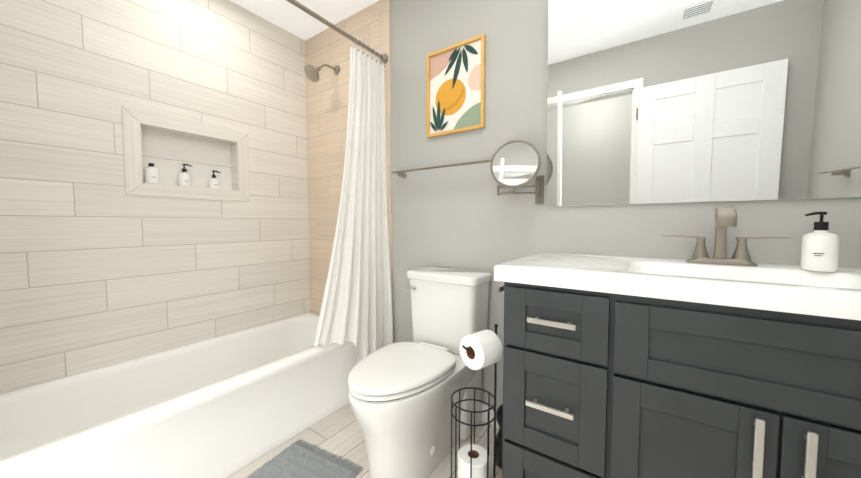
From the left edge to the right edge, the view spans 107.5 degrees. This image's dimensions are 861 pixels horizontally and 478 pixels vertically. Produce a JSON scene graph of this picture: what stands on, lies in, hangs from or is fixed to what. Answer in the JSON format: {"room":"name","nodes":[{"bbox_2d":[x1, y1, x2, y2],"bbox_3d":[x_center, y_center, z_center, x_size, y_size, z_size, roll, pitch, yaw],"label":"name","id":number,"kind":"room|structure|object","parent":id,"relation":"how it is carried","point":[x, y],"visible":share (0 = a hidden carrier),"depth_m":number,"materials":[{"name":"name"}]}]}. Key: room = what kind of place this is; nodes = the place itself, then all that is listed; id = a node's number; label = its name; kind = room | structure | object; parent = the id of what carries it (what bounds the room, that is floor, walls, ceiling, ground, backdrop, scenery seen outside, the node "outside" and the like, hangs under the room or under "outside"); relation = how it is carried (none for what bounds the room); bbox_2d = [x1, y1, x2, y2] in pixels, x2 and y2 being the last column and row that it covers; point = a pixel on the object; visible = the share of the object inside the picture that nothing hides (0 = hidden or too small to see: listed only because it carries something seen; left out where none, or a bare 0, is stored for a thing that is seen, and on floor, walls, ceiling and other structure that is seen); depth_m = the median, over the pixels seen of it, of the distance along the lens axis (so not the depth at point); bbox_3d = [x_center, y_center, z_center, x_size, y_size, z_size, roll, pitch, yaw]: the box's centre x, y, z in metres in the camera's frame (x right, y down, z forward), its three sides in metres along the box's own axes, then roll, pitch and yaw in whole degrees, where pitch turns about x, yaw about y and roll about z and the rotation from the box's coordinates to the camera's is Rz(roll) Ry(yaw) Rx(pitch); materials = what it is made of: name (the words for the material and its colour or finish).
{"room":"bathroom","nodes":[
{"label":"bathroom","id":0,"kind":"room"},
{"bbox_2d":[0,0,309,393],"bbox_3d":[-1.512,-0.255,1.769,0.144,2.440,1.800,2,3,34],"label":"wall","id":1,"kind":"structure","parent":0,"point":[109,256],"depth_m":1.65,"materials":[{"name":"tile"}]},
{"bbox_2d":[144,163,158,183],"bbox_3d":[-1.518,-0.355,1.719,0.061,0.112,0.060,2,3,34],"label":"bottle","id":2,"kind":"object","parent":1,"relation":"in","point":[151,173],"visible":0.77,"depth_m":1.70,"materials":[{"name":"white plastic"}]},
{"bbox_2d":[178,164,191,186],"bbox_3d":[-1.432,-0.372,1.844,0.061,0.133,0.068,2,3,34],"label":"bottle","id":3,"kind":"object","parent":1,"relation":"in","point":[184,177],"visible":0.81,"depth_m":1.82,"materials":[{"name":"white plastic"}]},
{"bbox_2d":[209,170,220,188],"bbox_3d":[-1.345,-0.369,1.971,0.055,0.115,0.065,2,3,34],"label":"bottle","id":4,"kind":"object","parent":1,"relation":"in","point":[213,182],"visible":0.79,"depth_m":1.95,"materials":[{"name":"white plastic"}]},
{"bbox_2d":[230,0,378,39],"bbox_3d":[-0.460,-1.448,0.381,3.500,0.080,3.200,2,3,34],"label":"ceiling","id":5,"kind":"structure","parent":0,"point":[291,18],"depth_m":2.07,"materials":[{"name":"white paint"}]},
{"bbox_2d":[226,403,501,477],"bbox_3d":[-0.460,1.069,0.506,3.500,0.080,3.200,2,3,34],"label":"floor","id":6,"kind":"structure","parent":0,"point":[339,432],"depth_m":1.51,"materials":[{"name":"beige tile"}]},
{"bbox_2d":[0,312,357,477],"bbox_3d":[-1.124,0.783,1.579,0.772,0.385,1.732,2,3,34],"label":"bathtub","id":7,"kind":"object","parent":6,"relation":"on","point":[225,406],"visible":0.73,"depth_m":1.40,"materials":[{"name":"white ceramic"}]},
{"bbox_2d":[245,439,363,477],"bbox_3d":[-0.651,0.990,1.085,0.401,0.020,0.840,1,3,27],"label":"bath mat","id":8,"kind":"object","parent":6,"relation":"on","point":[293,460],"visible":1,"depth_m":1.35,"materials":[{"name":"grey fabric"}]},
{"bbox_2d":[348,267,490,477],"bbox_3d":[-0.061,0.580,1.442,0.420,0.804,0.735,2,3,34],"label":"toilet","id":9,"kind":"object","parent":6,"relation":"on","point":[400,394],"visible":1,"depth_m":1.33,"materials":[{"name":"white ceramic"}]},
{"bbox_2d":[451,324,502,477],"bbox_3d":[0.158,0.651,1.130,0.196,0.692,0.202,2,3,34],"label":"toilet paper stand","id":10,"kind":"object","parent":6,"relation":"on","point":[481,349],"visible":1,"depth_m":1.10,"materials":[{"name":"black metal"}]},
{"bbox_2d":[496,404,502,468],"bbox_3d":[0.338,0.831,1.385,0.116,0.309,0.116,2,3,34],"label":"toilet brush","id":11,"kind":"object","parent":6,"relation":"on","point":[499,418],"visible":0.23,"depth_m":1.36,"materials":[{"name":"black plastic"}]},
{"bbox_2d":[494,252,860,477],"bbox_3d":[0.867,0.549,0.915,1.294,0.918,0.580,2,3,34],"label":"bathroom vanity","id":12,"kind":"object","parent":6,"relation":"on","point":[627,367],"visible":1,"depth_m":0.79,"materials":[{"name":"grey wood"}]},
{"bbox_2d":[662,207,791,265],"bbox_3d":[0.952,-0.011,1.028,0.318,0.186,0.122,2,3,34],"label":"faucet","id":13,"kind":"object","parent":12,"relation":"on","point":[725,217],"visible":1,"depth_m":1.03,"materials":[{"name":"silver metal"}]},
{"bbox_2d":[800,212,839,271],"bbox_3d":[1.105,0.006,0.895,0.069,0.167,0.070,2,3,34],"label":"soap dispenser","id":14,"kind":"object","parent":12,"relation":"on","point":[820,245],"visible":1,"depth_m":0.88,"materials":[{"name":"white plastic"}]},
{"bbox_2d":[391,0,860,408],"bbox_3d":[0.371,-0.249,1.655,3.500,2.440,0.140,2,3,34],"label":"wall","id":15,"kind":"structure","parent":0,"point":[464,217],"depth_m":1.58,"materials":[{"name":"grey paint"}]},
{"bbox_2d":[305,0,391,314],"bbox_3d":[-0.600,-0.278,2.226,0.852,2.440,0.012,2,3,34],"label":"wall tile","id":16,"kind":"structure","parent":15,"relation":"attached to","point":[327,98],"depth_m":2.28,"materials":[{"name":"beige tile"}]},
{"bbox_2d":[304,64,339,81],"bbox_3d":[-0.725,-1.124,2.115,0.110,0.175,0.243,2,3,34],"label":"shower head","id":17,"kind":"object","parent":16,"relation":"attached to","point":[312,73],"visible":1,"depth_m":2.06},
{"bbox_2d":[286,0,387,63],"bbox_3d":[-0.776,-1.082,1.245,0.060,0.060,1.736,2,3,34],"label":"curtain rod","id":18,"kind":"object","parent":16,"relation":"attached to","point":[297,4],"visible":0.92,"depth_m":1.64,"materials":[{"name":"silver metal"}]},
{"bbox_2d":[314,36,393,362],"bbox_3d":[-0.411,-0.145,1.789,0.126,1.967,0.498,2,4,40],"label":"shower curtain","id":19,"kind":"object","parent":18,"relation":"hanging from","point":[356,308],"visible":0.96,"depth_m":1.82,"materials":[{"name":"fabric"}]},
{"bbox_2d":[392,159,491,178],"bbox_3d":[0.074,-0.377,1.716,0.685,0.038,0.082,2,3,34],"label":"towel rail","id":20,"kind":"object","parent":15,"relation":"attached to","point":[403,175],"visible":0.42,"depth_m":1.70,"materials":[{"name":"silver metal"}]},
{"bbox_2d":[426,34,485,137],"bbox_3d":[0.128,-0.802,1.694,0.353,0.460,0.022,2,3,34],"label":"picture frame","id":21,"kind":"object","parent":15,"relation":"attached to","point":[455,88],"visible":0.98,"depth_m":1.69,"materials":[{"name":"multicoloured paper"}]},
{"bbox_2d":[481,404,498,426],"bbox_3d":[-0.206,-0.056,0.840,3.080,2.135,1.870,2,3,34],"label":"baseboard","id":22,"kind":"structure","parent":15,"relation":"attached to","point":[484,415],"depth_m":1.66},
{"bbox_2d":[490,140,543,203],"bbox_3d":[0.403,-0.302,1.442,0.218,0.281,0.168,2,3,34],"label":"magnifying mirror","id":23,"kind":"object","parent":15,"relation":"attached to","point":[515,164],"visible":1,"depth_m":1.40,"materials":[{"name":"silver metal"}]},
{"bbox_2d":[546,0,860,206],"bbox_3d":[1.027,-0.592,1.073,1.220,0.922,0.035,2,3,34],"label":"mirror","id":24,"kind":"object","parent":15,"relation":"attached to","point":[665,101],"visible":1,"depth_m":1.12,"materials":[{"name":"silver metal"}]}
]}

